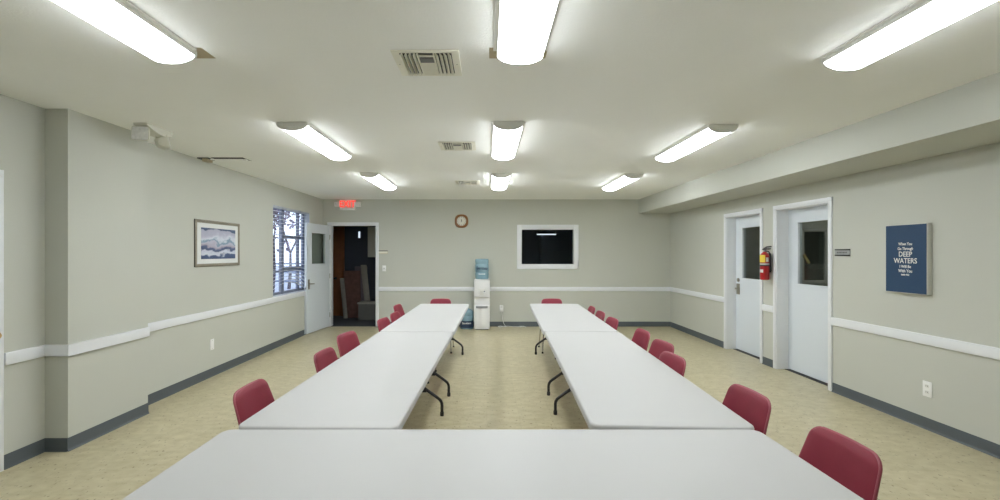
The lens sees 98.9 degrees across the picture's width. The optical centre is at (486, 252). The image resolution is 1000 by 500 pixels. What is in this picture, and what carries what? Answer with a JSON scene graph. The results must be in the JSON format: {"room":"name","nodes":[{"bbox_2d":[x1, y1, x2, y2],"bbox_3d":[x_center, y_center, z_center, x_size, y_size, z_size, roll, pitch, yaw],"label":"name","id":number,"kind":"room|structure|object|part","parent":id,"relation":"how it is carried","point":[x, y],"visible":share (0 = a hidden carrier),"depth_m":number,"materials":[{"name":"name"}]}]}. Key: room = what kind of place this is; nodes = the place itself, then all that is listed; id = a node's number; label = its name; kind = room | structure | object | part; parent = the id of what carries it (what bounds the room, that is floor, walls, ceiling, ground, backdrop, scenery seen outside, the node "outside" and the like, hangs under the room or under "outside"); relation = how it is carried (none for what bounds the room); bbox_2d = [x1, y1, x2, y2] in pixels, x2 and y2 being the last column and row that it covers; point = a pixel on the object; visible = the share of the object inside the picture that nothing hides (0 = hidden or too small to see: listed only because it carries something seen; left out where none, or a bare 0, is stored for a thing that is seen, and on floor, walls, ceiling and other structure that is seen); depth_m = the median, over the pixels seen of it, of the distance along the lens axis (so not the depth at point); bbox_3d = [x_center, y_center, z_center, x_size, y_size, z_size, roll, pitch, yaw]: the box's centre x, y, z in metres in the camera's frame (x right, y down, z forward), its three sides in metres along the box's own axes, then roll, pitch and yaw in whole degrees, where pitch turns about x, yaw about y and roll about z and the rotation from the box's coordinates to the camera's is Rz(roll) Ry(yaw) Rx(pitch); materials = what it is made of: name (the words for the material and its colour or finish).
{"room":"community hall","nodes":[
{"label":"community hall","id":0,"kind":"room"},
{"bbox_2d":[45,109,147,437],"bbox_3d":[-3.371,0.210,3.745,0.182,2.680,0.790,0,0,0],"label":"wall column","id":1,"kind":"structure","parent":0,"point":[96,176],"depth_m":3.57,"materials":[{"name":"beige paint"}]},
{"bbox_2d":[0,94,322,454],"bbox_3d":[-3.535,0.210,2.815,0.150,2.680,12.430,0,0,0],"label":"wall","id":2,"kind":"structure","parent":0,"point":[182,188],"depth_m":4.65,"materials":[{"name":"beige paint"}]},
{"bbox_2d":[0,170,3,471],"bbox_3d":[-3.420,0.479,2.553,0.084,2.142,0.999,0,0,0],"label":"door","id":3,"kind":"structure","parent":2,"relation":"in","point":[1,171],"depth_m":3.04,"materials":[{"name":"white paint"}]},
{"bbox_2d":[4,291,304,364],"bbox_3d":[-3.360,0.760,2.815,0.208,0.089,12.430,0,0,0],"label":"trim","id":4,"kind":"structure","parent":2,"relation":"attached to","point":[17,356],"depth_m":3.82,"materials":[{"name":"white paint"}]},
{"bbox_2d":[4,330,305,469],"bbox_3d":[-3.361,1.499,2.815,0.198,0.102,12.430,0,0,0],"label":"baseboard","id":5,"kind":"structure","parent":2,"relation":"attached to","point":[18,456],"depth_m":3.83,"materials":[{"name":"rubber"}]},
{"bbox_2d":[210,339,213,349],"bbox_3d":[-3.456,1.150,5.380,0.008,0.135,0.075,0,0,0],"label":"wall plate","id":6,"kind":"object","parent":2,"relation":"attached to","point":[211,340],"visible":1,"depth_m":5.37,"materials":[{"name":"white plastic"}]},
{"bbox_2d":[194,219,239,266],"bbox_3d":[-3.450,-0.118,5.510,0.018,0.574,0.914,0,0,0],"label":"framed picture","id":7,"kind":"object","parent":2,"relation":"attached to","point":[216,243],"visible":1,"depth_m":5.45,"materials":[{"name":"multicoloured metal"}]},
{"bbox_2d":[201,227,234,258],"bbox_3d":[-3.451,-0.118,5.515,0.002,0.384,0.700,0,0,0],"label":"print","id":8,"kind":"object","parent":7,"relation":"attached to","point":[216,242],"depth_m":5.48},
{"bbox_2d":[273,205,308,296],"bbox_3d":[-3.535,-0.031,7.630,0.149,1.498,1.420,0,0,0],"label":"window","id":9,"kind":"structure","parent":2,"relation":"in","point":[282,291],"depth_m":7.73,"materials":[{"name":"grey"}]},
{"bbox_2d":[273,206,307,289],"bbox_3d":[-3.505,-0.028,7.630,0.040,1.486,1.380,0,0,0],"label":"window blind","id":10,"kind":"object","parent":9,"relation":"attached to","point":[273,206],"visible":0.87,"depth_m":7.62,"materials":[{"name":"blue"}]},
{"bbox_3d":[-3.505,-0.758,7.630,0.040,0.025,1.380,0,0,0],"label":"head rail","id":11,"kind":"part","parent":10,"relation":"part of","materials":[{"name":"grey"}]},
{"bbox_2d":[323,199,669,321],"bbox_3d":[0.135,0.210,9.845,8.070,2.680,1.630,0,0,0],"label":"wall","id":12,"kind":"structure","parent":0,"point":[620,245],"depth_m":9.03,"materials":[{"name":"beige paint"}]},
{"bbox_2d":[333,227,344,315],"bbox_3d":[-3.679,0.454,10.499,0.333,2.193,0.119,0,0,0],"label":"door","id":13,"kind":"structure","parent":12,"relation":"in","point":[338,232],"depth_m":10.51,"materials":[{"name":"brown wood"}]},
{"bbox_2d":[304,222,378,333],"bbox_3d":[-3.080,0.452,8.866,1.547,2.197,0.776,0,0,-39],"label":"door","id":14,"kind":"structure","parent":12,"relation":"in","point":[318,278],"depth_m":8.66,"materials":[{"name":"white paint"}]},
{"bbox_3d":[-2.825,0.452,9.097,1.084,2.197,0.167,0,0,0],"label":"frame","id":15,"kind":"part","parent":14,"relation":"part of","materials":[{"name":"white paint"}]},
{"bbox_2d":[368,227,375,256],"bbox_3d":[-2.580,-0.260,10.399,0.560,0.720,0.319,0,0,0],"label":"upper cabinet","id":16,"kind":"object","parent":12,"relation":"attached to","point":[371,230],"visible":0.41,"depth_m":10.24,"materials":[{"name":"grey"}]},
{"bbox_2d":[455,214,467,227],"bbox_3d":[-0.537,-0.672,9.013,0.284,0.284,0.034,0,0,0],"label":"wall clock","id":17,"kind":"object","parent":12,"relation":"attached to","point":[461,220],"visible":1,"depth_m":9.00,"materials":[{"name":"brown wood"}]},
{"bbox_2d":[379,287,669,290],"bbox_3d":[0.793,0.760,9.020,6.153,0.089,0.020,0,0,0],"label":"trim","id":18,"kind":"structure","parent":12,"relation":"attached to","point":[380,288],"depth_m":9.01,"materials":[{"name":"white paint"}]},
{"bbox_2d":[390,322,669,326],"bbox_3d":[0.205,1.499,9.021,7.330,0.102,0.018,0,0,0],"label":"baseboard","id":19,"kind":"structure","parent":12,"relation":"attached to","point":[492,324],"depth_m":9.02,"materials":[{"name":"rubber"}]},
{"bbox_2d":[517,225,578,268],"bbox_3d":[1.281,-0.129,9.096,1.296,0.934,0.168,0,0,0],"label":"window","id":20,"kind":"structure","parent":12,"relation":"in","point":[575,228],"depth_m":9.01,"materials":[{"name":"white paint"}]},
{"bbox_2d":[0,0,999,198],"bbox_3d":[0.280,-1.179,2.815,7.780,0.102,12.730,0,0,0],"label":"ceiling","id":21,"kind":"structure","parent":0,"point":[616,84],"depth_m":2.87,"materials":[{"name":"white paint"}]},
{"bbox_2d":[51,0,196,64],"bbox_3d":[-1.755,-1.091,1.790,0.300,0.076,1.220,0,0,0],"label":"ceiling light","id":22,"kind":"object","parent":21,"relation":"attached to","point":[121,19],"visible":1,"depth_m":2.05,"materials":[{"name":"white plastic"}]},
{"bbox_2d":[131,122,172,149],"bbox_3d":[-2.990,-1.048,3.842,0.141,0.164,0.346,0,0,0],"label":"emergency light","id":23,"kind":"object","parent":21,"relation":"attached to","point":[142,131],"visible":1,"depth_m":3.77,"materials":[{"name":"white plastic"}]},
{"bbox_2d":[197,157,214,162],"bbox_3d":[-3.360,-1.107,5.120,0.132,0.044,0.126,0,0,0],"label":"ceiling box","id":24,"kind":"object","parent":21,"relation":"attached to","point":[204,159],"visible":0.97,"depth_m":5.06,"materials":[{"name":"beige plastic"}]},
{"bbox_2d":[210,157,251,161],"bbox_3d":[-3.058,-1.113,5.161,0.425,0.034,0.218,0,0,0],"label":"ceiling hatch","id":25,"kind":"object","parent":21,"relation":"attached to","point":[222,159],"visible":1,"depth_m":5.11,"materials":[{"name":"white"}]},
{"bbox_2d":[276,122,351,160],"bbox_3d":[-1.680,-1.091,4.290,0.300,0.076,1.220,0,0,0],"label":"ceiling light","id":26,"kind":"object","parent":21,"relation":"attached to","point":[306,132],"visible":1,"depth_m":4.05,"materials":[{"name":"white plastic"}]},
{"bbox_2d":[334,199,360,209],"bbox_3d":[-2.925,-1.016,8.997,0.556,0.228,0.064,0,0,0],"label":"exit sign","id":27,"kind":"object","parent":21,"relation":"attached to","point":[347,204],"visible":1,"depth_m":8.97,"materials":[{"name":"white"}]},
{"bbox_2d":[360,172,396,189],"bbox_3d":[-1.650,-1.091,6.600,0.300,0.076,1.220,0,0,0],"label":"ceiling light","id":28,"kind":"object","parent":21,"relation":"attached to","point":[377,178],"visible":1,"depth_m":6.33,"materials":[{"name":"white plastic"}]},
{"bbox_2d":[390,49,461,75],"bbox_3d":[-0.348,-1.119,2.545,0.380,0.021,0.341,0,0,0],"label":"ceiling vent","id":29,"kind":"object","parent":21,"relation":"in","point":[439,62],"visible":1,"depth_m":2.52,"materials":[{"name":"beige metal"}]},
{"bbox_2d":[438,142,475,150],"bbox_3d":[-0.310,-1.119,4.510,0.380,0.021,0.341,0,0,0],"label":"ceiling vent","id":30,"kind":"object","parent":21,"relation":"in","point":[457,146],"visible":1,"depth_m":4.49,"materials":[{"name":"beige metal"}]},
{"bbox_2d":[455,180,479,184],"bbox_3d":[-0.310,-1.119,6.840,0.380,0.021,0.341,0,0,0],"label":"ceiling vent","id":31,"kind":"object","parent":21,"relation":"in","point":[473,182],"visible":1,"depth_m":6.82,"materials":[{"name":"beige metal"}]},
{"bbox_2d":[490,173,511,190],"bbox_3d":[0.200,-1.091,6.630,0.300,0.076,1.220,0,0,0],"label":"ceiling light","id":32,"kind":"object","parent":21,"relation":"attached to","point":[498,181],"visible":1,"depth_m":6.36,"materials":[{"name":"white plastic"}]},
{"bbox_2d":[490,121,525,160],"bbox_3d":[0.185,-1.091,4.270,0.300,0.076,1.220,0,0,0],"label":"ceiling light","id":33,"kind":"object","parent":21,"relation":"attached to","point":[506,136],"visible":1,"depth_m":4.02,"materials":[{"name":"white plastic"}]},
{"bbox_2d":[493,0,561,65],"bbox_3d":[0.185,-1.091,1.800,0.300,0.076,1.220,0,0,0],"label":"ceiling light","id":34,"kind":"object","parent":21,"relation":"attached to","point":[523,29],"visible":1,"depth_m":2.05,"materials":[{"name":"white plastic"}]},
{"bbox_2d":[601,174,643,190],"bbox_3d":[2.090,-1.091,6.690,0.300,0.076,1.220,0,0,0],"label":"ceiling light","id":35,"kind":"object","parent":21,"relation":"attached to","point":[624,179],"visible":1,"depth_m":6.45,"materials":[{"name":"white plastic"}]},
{"bbox_2d":[654,124,738,161],"bbox_3d":[2.075,-1.091,4.360,0.300,0.076,1.220,0,0,0],"label":"ceiling light","id":36,"kind":"object","parent":21,"relation":"attached to","point":[709,133],"visible":1,"depth_m":4.12,"materials":[{"name":"white plastic"}]},
{"bbox_2d":[821,0,997,71],"bbox_3d":[2.075,-1.091,1.880,0.300,0.076,1.220,0,0,0],"label":"ceiling light","id":37,"kind":"object","parent":21,"relation":"attached to","point":[921,18],"visible":1,"depth_m":2.08,"materials":[{"name":"white plastic"}]},
{"bbox_2d":[0,316,999,499],"bbox_3d":[0.135,1.600,3.505,8.070,0.100,14.110,0,0,0],"label":"floor","id":38,"kind":"structure","parent":0,"point":[499,382],"depth_m":4.11,"materials":[{"name":"plastic"}]},
{"bbox_2d":[233,379,274,424],"bbox_3d":[-1.130,1.152,2.456,0.517,0.796,0.459,0,0,1],"label":"chair","id":39,"kind":"object","parent":38,"relation":"on","point":[251,398],"visible":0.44,"depth_m":2.44,"materials":[{"name":"red plastic"}]},
{"bbox_2d":[314,347,337,372],"bbox_3d":[-1.038,1.152,3.308,0.517,0.796,0.459,0,0,5],"label":"chair","id":40,"kind":"object","parent":38,"relation":"on","point":[325,357],"visible":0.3,"depth_m":3.31,"materials":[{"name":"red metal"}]},
{"bbox_2d":[340,278,347,317],"bbox_3d":[-3.410,1.075,10.195,0.235,0.950,0.071,0,0,37],"label":"plank","id":41,"kind":"object","parent":38,"relation":"on","point":[342,283],"visible":1,"depth_m":10.19,"materials":[{"name":"grey wood"}]},
{"bbox_2d":[239,332,452,429],"bbox_3d":[-0.768,1.183,3.217,0.772,0.735,2.438,0,0,2],"label":"folding table","id":42,"kind":"object","parent":38,"relation":"on","point":[377,384],"visible":0.71,"depth_m":2.57,"materials":[{"name":"plastic"}]},
{"bbox_2d":[337,331,359,358],"bbox_3d":[-1.108,1.152,4.004,0.517,0.796,0.459,0,0,13],"label":"chair","id":43,"kind":"object","parent":38,"relation":"on","point":[347,341],"visible":0.33,"depth_m":4.02,"materials":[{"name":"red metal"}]},
{"bbox_2d":[343,271,360,317],"bbox_3d":[-3.245,0.990,10.300,0.450,1.120,0.159,0,0,0],"label":"leaning board","id":44,"kind":"object","parent":38,"relation":"on","point":[351,278],"visible":0.68,"depth_m":10.29,"materials":[{"name":"brown wood"}]},
{"bbox_2d":[355,266,367,300],"bbox_3d":[-3.080,0.940,10.375,0.320,1.220,0.188,0,0,0],"label":"leaning board","id":45,"kind":"object","parent":38,"relation":"on","point":[357,268],"visible":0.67,"depth_m":10.39,"materials":[{"name":"black wood"}]},
{"bbox_2d":[361,265,369,300],"bbox_3d":[-2.890,0.920,10.250,0.115,1.260,0.409,0,0,-40],"label":"plank","id":46,"kind":"object","parent":38,"relation":"on","point":[363,267],"visible":0.56,"depth_m":10.28,"materials":[{"name":"grey wood"}]},
{"bbox_2d":[357,301,375,320],"bbox_3d":[-2.720,1.339,9.950,0.500,0.419,0.340,0,0,0],"label":"storage bin","id":47,"kind":"object","parent":38,"relation":"on","point":[366,310],"visible":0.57,"depth_m":9.80,"materials":[{"name":"grey plastic"}]},
{"bbox_3d":[-2.720,1.150,9.950,0.500,0.040,0.340,0,0,0],"label":"bin lid","id":48,"kind":"part","parent":47,"relation":"part of","materials":[{"name":"grey plastic"}]},
{"bbox_2d":[393,304,404,316],"bbox_3d":[-1.079,1.152,6.225,0.517,0.796,0.459,0,0,8],"label":"chair","id":49,"kind":"object","parent":38,"relation":"on","point":[398,307],"visible":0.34,"depth_m":6.28,"materials":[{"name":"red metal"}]},
{"bbox_2d":[377,317,428,383],"bbox_3d":[-0.975,1.152,4.911,0.517,0.796,0.459,0,0,9],"label":"chair","id":50,"kind":"object","parent":38,"relation":"on","point":[384,322],"visible":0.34,"depth_m":4.92,"materials":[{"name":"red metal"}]},
{"bbox_3d":[-1.167,0.917,4.942,0.126,0.315,0.381,0,0,9],"label":"backrest","id":51,"kind":"part","parent":50,"relation":"part of","materials":[{"name":"red plastic"}]},
{"bbox_2d":[390,311,436,371],"bbox_3d":[-0.941,1.152,5.405,0.517,0.796,0.459,0,0,8],"label":"chair","id":52,"kind":"object","parent":38,"relation":"on","point":[394,316],"visible":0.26,"depth_m":5.42,"materials":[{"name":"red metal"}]},
{"bbox_3d":[-1.134,0.917,5.433,0.126,0.315,0.381,0,0,8],"label":"backrest","id":53,"kind":"part","parent":52,"relation":"part of","materials":[{"name":"red plastic"}]},
{"bbox_2d":[380,304,468,396],"bbox_3d":[-0.706,1.183,5.660,0.784,0.735,2.438,0,0,1],"label":"folding table","id":54,"kind":"object","parent":38,"relation":"on","point":[424,317],"visible":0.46,"depth_m":5.25,"materials":[{"name":"plastic"}]},
{"bbox_2d":[430,298,453,353],"bbox_3d":[-0.765,1.152,6.852,0.459,0.796,0.517,0,0,0],"label":"chair","id":55,"kind":"object","parent":38,"relation":"on","point":[438,300],"visible":0.26,"depth_m":7.06,"materials":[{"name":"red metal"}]},
{"bbox_3d":[-0.765,0.917,7.047,0.381,0.315,0.126,0,0,0],"label":"backrest","id":56,"kind":"part","parent":55,"relation":"part of","materials":[{"name":"red plastic"}]},
{"bbox_2d":[460,308,473,328],"bbox_3d":[-0.415,1.321,8.799,0.275,0.457,0.278,0,0,0],"label":"water bottle","id":57,"kind":"object","parent":38,"relation":"on","point":[467,322],"visible":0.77,"depth_m":8.68,"materials":[{"name":"blue plastic"}]},
{"bbox_2d":[474,279,489,329],"bbox_3d":[-0.103,1.042,8.738,0.324,1.016,0.403,0,0,0],"label":"water cooler","id":58,"kind":"object","parent":38,"relation":"on","point":[481,286],"visible":0.97,"depth_m":8.59,"materials":[{"name":"white plastic"}]},
{"bbox_2d":[475,259,488,278],"bbox_3d":[-0.103,0.326,8.759,0.274,0.411,0.276,0,0,0],"label":"water bottle","id":59,"kind":"object","parent":58,"relation":"on","point":[481,266],"visible":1,"depth_m":8.64,"materials":[{"name":"blue plastic"}]},
{"bbox_2d":[122,430,863,499],"bbox_3d":[0.020,1.183,1.600,2.472,0.735,0.772,0,0,0],"label":"folding table","id":60,"kind":"object","parent":38,"relation":"on","point":[234,464],"visible":1,"depth_m":1.63,"materials":[{"name":"plastic"}]},
{"bbox_2d":[498,308,525,326],"bbox_3d":[0.523,1.357,8.943,0.586,0.378,0.136,0,0,2],"label":"extension cord","id":61,"kind":"object","parent":38,"relation":"on","point":[501,308],"visible":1,"depth_m":8.91,"materials":[{"name":"white plastic"}]},
{"bbox_2d":[538,298,561,353],"bbox_3d":[1.070,1.152,6.852,0.459,0.796,0.517,0,0,0],"label":"chair","id":62,"kind":"object","parent":38,"relation":"on","point":[549,300],"visible":0.34,"depth_m":7.06,"materials":[{"name":"red metal"}]},
{"bbox_3d":[1.070,0.917,7.047,0.381,0.315,0.126,0,0,0],"label":"backrest","id":63,"kind":"part","parent":62,"relation":"part of","materials":[{"name":"red plastic"}]},
{"bbox_2d":[530,304,617,395],"bbox_3d":[1.027,1.183,5.672,0.784,0.735,2.438,0,0,2],"label":"folding table","id":64,"kind":"object","parent":38,"relation":"on","point":[549,317],"visible":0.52,"depth_m":5.25,"materials":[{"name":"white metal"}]},
{"bbox_2d":[555,306,594,358],"bbox_3d":[1.249,1.152,6.030,0.517,0.796,0.459,0,0,0],"label":"chair","id":65,"kind":"object","parent":38,"relation":"on","point":[591,309],"visible":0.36,"depth_m":6.00,"materials":[{"name":"red metal"}]},
{"bbox_3d":[1.444,0.917,6.030,0.126,0.315,0.381,0,0,0],"label":"backrest","id":66,"kind":"part","parent":65,"relation":"part of","materials":[{"name":"red plastic"}]},
{"bbox_2d":[560,310,604,368],"bbox_3d":[1.239,1.152,5.517,0.517,0.796,0.459,0,0,-3],"label":"chair","id":67,"kind":"object","parent":38,"relation":"on","point":[600,314],"visible":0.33,"depth_m":5.51,"materials":[{"name":"red metal"}]},
{"bbox_3d":[1.434,0.917,5.527,0.126,0.315,0.381,0,0,-3],"label":"backrest","id":68,"kind":"part","parent":67,"relation":"part of","materials":[{"name":"red plastic"}]},
{"bbox_2d":[566,317,618,381],"bbox_3d":[1.233,1.152,4.954,0.517,0.796,0.459,0,0,-6],"label":"chair","id":69,"kind":"object","parent":38,"relation":"on","point":[613,322],"visible":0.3,"depth_m":4.94,"materials":[{"name":"red metal"}]},
{"bbox_3d":[1.427,0.917,4.974,0.126,0.315,0.381,0,0,-6],"label":"backrest","id":70,"kind":"part","parent":69,"relation":"part of","materials":[{"name":"red plastic"}]},
{"bbox_2d":[632,328,649,350],"bbox_3d":[1.300,1.152,4.187,0.517,0.796,0.459,0,0,-3],"label":"chair","id":71,"kind":"object","parent":38,"relation":"on","point":[641,337],"visible":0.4,"depth_m":4.17,"materials":[{"name":"red metal"}]},
{"bbox_2d":[545,331,753,429],"bbox_3d":[0.933,1.183,3.226,0.772,0.735,2.438,0,0,3],"label":"folding table","id":72,"kind":"object","parent":38,"relation":"on","point":[615,383],"visible":0.76,"depth_m":2.56,"materials":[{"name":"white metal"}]},
{"bbox_2d":[649,339,673,358],"bbox_3d":[1.279,1.152,3.625,0.517,0.796,0.459,0,0,-8],"label":"chair","id":73,"kind":"object","parent":38,"relation":"on","point":[658,346],"visible":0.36,"depth_m":3.69,"materials":[{"name":"red plastic"}]},
{"bbox_2d":[659,351,685,376],"bbox_3d":[1.158,1.152,3.160,0.517,0.796,0.459,0,0,-7],"label":"chair","id":74,"kind":"object","parent":38,"relation":"on","point":[675,362],"visible":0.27,"depth_m":3.15,"materials":[{"name":"red metal"}]},
{"bbox_2d":[722,384,770,434],"bbox_3d":[1.217,1.152,2.343,0.517,0.796,0.459,0,0,-4],"label":"chair","id":75,"kind":"object","parent":38,"relation":"on","point":[752,406],"visible":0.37,"depth_m":2.33,"materials":[{"name":"red metal"}]},
{"bbox_2d":[798,426,882,499],"bbox_3d":[1.230,1.152,1.741,0.517,0.796,0.459,0,0,-2],"label":"chair","id":76,"kind":"object","parent":38,"relation":"on","point":[850,463],"visible":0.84,"depth_m":1.72,"materials":[{"name":"red plastic"}]},
{"bbox_2d":[746,220,827,285],"bbox_3d":[5.335,0.210,5.700,2.330,2.680,5.200,0,0,0],"label":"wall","id":77,"kind":"structure","parent":0,"point":[813,241],"depth_m":8.20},
{"bbox_2d":[802,228,827,282],"bbox_3d":[4.450,0.038,5.825,0.368,0.744,0.030,0,0,0],"label":"window","id":78,"kind":"structure","parent":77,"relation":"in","point":[825,231],"depth_m":5.81,"materials":[{"name":"grey"}]},
{"bbox_2d":[639,72,999,212],"bbox_3d":[3.535,-0.983,2.815,0.671,0.295,12.430,0,0,0],"label":"beam","id":79,"kind":"structure","parent":0,"point":[966,116],"depth_m":3.70,"materials":[{"name":"white paint"}]},
{"bbox_2d":[670,142,999,444],"bbox_3d":[4.020,0.210,2.815,0.300,2.680,12.430,0,0,0],"label":"wall","id":80,"kind":"structure","parent":0,"point":[958,192],"depth_m":3.99,"materials":[{"name":"beige paint"}]},
{"bbox_2d":[724,208,762,362],"bbox_3d":[3.982,0.459,6.486,0.257,2.182,0.972,0,0,0],"label":"door","id":81,"kind":"structure","parent":80,"relation":"in","point":[743,296],"depth_m":6.73,"materials":[{"name":"white paint"}]},
{"bbox_3d":[4.016,0.574,6.845,0.008,0.170,0.084,0,0,0],"label":"lock plate","id":82,"kind":"part","parent":81,"relation":"part of","materials":[{"name":"silver metal"}]},
{"bbox_2d":[760,246,771,279],"bbox_3d":[3.793,0.134,5.829,0.139,0.462,0.133,0,0,28],"label":"fire extinguisher","id":83,"kind":"object","parent":80,"relation":"attached to","point":[765,258],"visible":1,"depth_m":5.79,"materials":[{"name":"red metal"}]},
{"bbox_2d":[773,197,832,390],"bbox_3d":[3.982,0.459,5.281,0.257,2.182,0.982,0,0,0],"label":"door","id":84,"kind":"structure","parent":80,"relation":"in","point":[802,313],"depth_m":5.53,"materials":[{"name":"white paint"}]},
{"bbox_2d":[670,322,999,458],"bbox_3d":[3.861,1.499,2.815,0.018,0.102,12.430,0,0,0],"label":"baseboard","id":85,"kind":"structure","parent":80,"relation":"attached to","point":[990,448],"depth_m":3.93,"materials":[{"name":"rubber"}]},
{"bbox_2d":[670,287,999,359],"bbox_3d":[3.860,0.760,2.815,0.020,0.089,12.430,0,0,0],"label":"trim","id":86,"kind":"structure","parent":80,"relation":"attached to","point":[946,343],"depth_m":3.93,"materials":[{"name":"white paint"}]},
{"bbox_2d":[835,249,849,255],"bbox_3d":[3.865,-0.005,4.655,0.010,0.076,0.195,0,0,0],"label":"sign holder","id":87,"kind":"object","parent":80,"relation":"attached to","point":[838,252],"visible":1,"depth_m":4.65,"materials":[{"name":"grey metal"}]},
{"bbox_2d":[886,223,931,294],"bbox_3d":[3.847,0.053,3.915,0.044,0.630,0.390,0,0,0],"label":"sign","id":88,"kind":"object","parent":80,"relation":"attached to","point":[908,246],"visible":1,"depth_m":3.88,"materials":[{"name":"blue"}]},
{"bbox_2d":[923,380,931,397],"bbox_3d":[3.865,1.195,3.758,0.010,0.135,0.078,0,0,0],"label":"power outlet","id":89,"kind":"object","parent":80,"relation":"attached to","point":[927,386],"visible":1,"depth_m":3.75,"materials":[{"name":"white plastic"}]},
{"bbox_3d":[1.235,-1.180,10.440,5.870,0.100,2.520,0,0,0],"label":"ceiling","id":90,"kind":"structure","parent":0,"visible":0},
{"bbox_2d":[536,232,556,234],"bbox_3d":[1.550,-0.800,11.155,0.520,0.658,0.070,0,0,0],"label":"strip light","id":91,"kind":"object","parent":90,"relation":"attached to","point":[537,233],"visible":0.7,"depth_m":11.12,"materials":[{"name":"white plastic"}]},
{"label":"outside","id":92,"kind":"structure","parent":0,"visible":0},
{"bbox_2d":[275,266,300,291],"bbox_3d":[-21.815,1.925,30.000,36.370,0.250,60.000,0,0,0],"label":"ground","id":93,"kind":"structure","parent":92,"point":[293,285],"depth_m":25.26,"materials":[{"name":"white"}]},
{"bbox_2d":[273,209,300,292],"bbox_3d":[-6.939,-0.570,12.470,3.400,4.745,3.680,0,0,-34],"label":"bare tree","id":94,"kind":"object","parent":93,"relation":"on","point":[277,210],"visible":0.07,"depth_m":12.95,"materials":[{"name":"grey plant"}]},
{"bbox_3d":[-6.937,-1.328,12.469,3.403,3.230,3.676,0,0,-34],"label":"crown","id":95,"kind":"part","parent":94,"relation":"part of","materials":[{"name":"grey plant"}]},
{"bbox_2d":[275,209,300,288],"bbox_3d":[-9.678,-1.346,21.641,5.017,6.305,4.313,0,0,0],"label":"bare tree","id":96,"kind":"object","parent":93,"relation":"on","point":[294,244],"visible":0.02,"depth_m":21.40,"materials":[{"name":"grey plant"}]},
{"bbox_2d":[275,263,300,281],"bbox_3d":[-8.150,1.075,18.500,7.580,1.450,0.100,0,0,0],"label":"rail fence","id":97,"kind":"object","parent":93,"relation":"on","point":[276,263],"visible":0.02,"depth_m":18.48,"materials":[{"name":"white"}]}
]}

